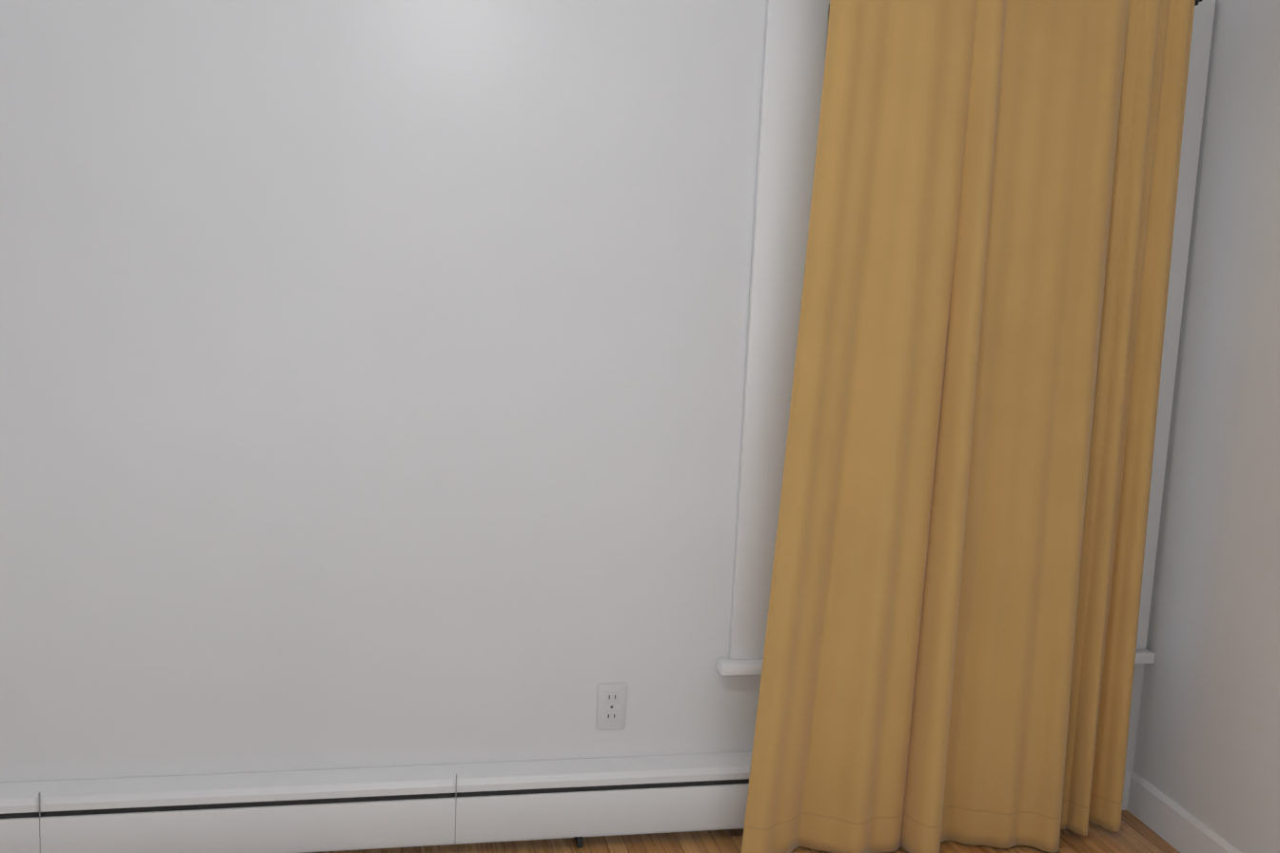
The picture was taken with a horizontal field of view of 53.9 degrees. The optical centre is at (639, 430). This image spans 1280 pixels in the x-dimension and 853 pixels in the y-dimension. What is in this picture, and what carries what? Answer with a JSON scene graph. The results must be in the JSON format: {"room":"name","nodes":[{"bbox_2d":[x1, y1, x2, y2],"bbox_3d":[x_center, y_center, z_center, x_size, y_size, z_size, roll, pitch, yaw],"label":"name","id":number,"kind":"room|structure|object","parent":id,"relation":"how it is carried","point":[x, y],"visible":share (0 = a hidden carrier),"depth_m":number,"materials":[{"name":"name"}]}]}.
{"room":"empty living room","nodes":[
{"label":"empty living room","id":0,"kind":"room"},
{"bbox_2d":[0,0,1215,852],"bbox_3d":[-0.512,-0.256,2.898,3.852,2.500,0.160,1,8,-12],"label":"wall","id":1,"kind":"structure","parent":0,"point":[371,383],"depth_m":2.82,"materials":[{"name":"white paint"}]},
{"bbox_2d":[0,751,751,852],"bbox_3d":[-0.953,0.886,2.859,2.645,0.206,0.070,1,8,-12],"label":"baseboard heater","id":2,"kind":"object","parent":1,"relation":"attached to","point":[578,799],"visible":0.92,"depth_m":2.91,"materials":[{"name":"white metal"}]},
{"bbox_2d":[596,683,626,728],"bbox_3d":[-0.069,0.668,3.049,0.070,0.115,0.007,1,8,-12],"label":"electrical outlet","id":3,"kind":"object","parent":1,"relation":"attached to","point":[611,705],"visible":1,"depth_m":3.05,"materials":[{"name":"white plastic"}]},
{"bbox_2d":[716,0,1215,675],"bbox_3d":[0.788,-0.249,3.152,1.177,1.692,0.210,1,8,-12],"label":"window","id":4,"kind":"structure","parent":1,"relation":"in","point":[795,48],"depth_m":3.00,"materials":[{"name":"white"}]},
{"bbox_2d":[1194,0,1202,5],"bbox_3d":[0.819,-1.022,2.907,1.022,0.054,0.102,1,8,-12],"label":"curtain rod","id":5,"kind":"object","parent":4,"relation":"attached to","point":[1196,2],"visible":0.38,"depth_m":2.96,"materials":[{"name":"black metal"}]},
{"bbox_2d":[740,0,1195,852],"bbox_3d":[0.783,-0.017,2.971,1.032,2.114,0.167,1,8,-12],"label":"curtain","id":6,"kind":"object","parent":5,"relation":"hanging from","point":[954,611],"visible":1,"depth_m":2.97,"materials":[{"name":"fabric"}]},
{"bbox_2d":[1122,769,1133,809],"bbox_3d":[0.848,0.961,3.289,0.979,0.105,0.014,1,8,-12],"label":"baseboard","id":7,"kind":"structure","parent":1,"relation":"attached to","point":[1127,780],"depth_m":3.38,"materials":[{"name":"white"}]},
{"bbox_2d":[307,809,1180,852],"bbox_3d":[-0.172,1.297,1.228,4.172,0.060,3.996,1,8,-12],"label":"floor","id":8,"kind":"structure","parent":0,"point":[1134,835],"depth_m":3.10,"materials":[{"name":"brown wood"}]},
{"bbox_2d":[1133,0,1279,852],"bbox_3d":[1.790,0.082,1.304,0.340,2.500,4.299,1,8,-12],"label":"wall","id":9,"kind":"structure","parent":0,"point":[1208,746],"depth_m":3.02,"materials":[{"name":"white paint"}]},
{"bbox_2d":[1127,769,1241,852],"bbox_3d":[1.450,1.085,2.631,0.080,0.105,1.575,1,8,-12],"label":"baseboard","id":10,"kind":"structure","parent":9,"relation":"attached to","point":[1173,823],"depth_m":3.19,"materials":[{"name":"white"}]}
]}

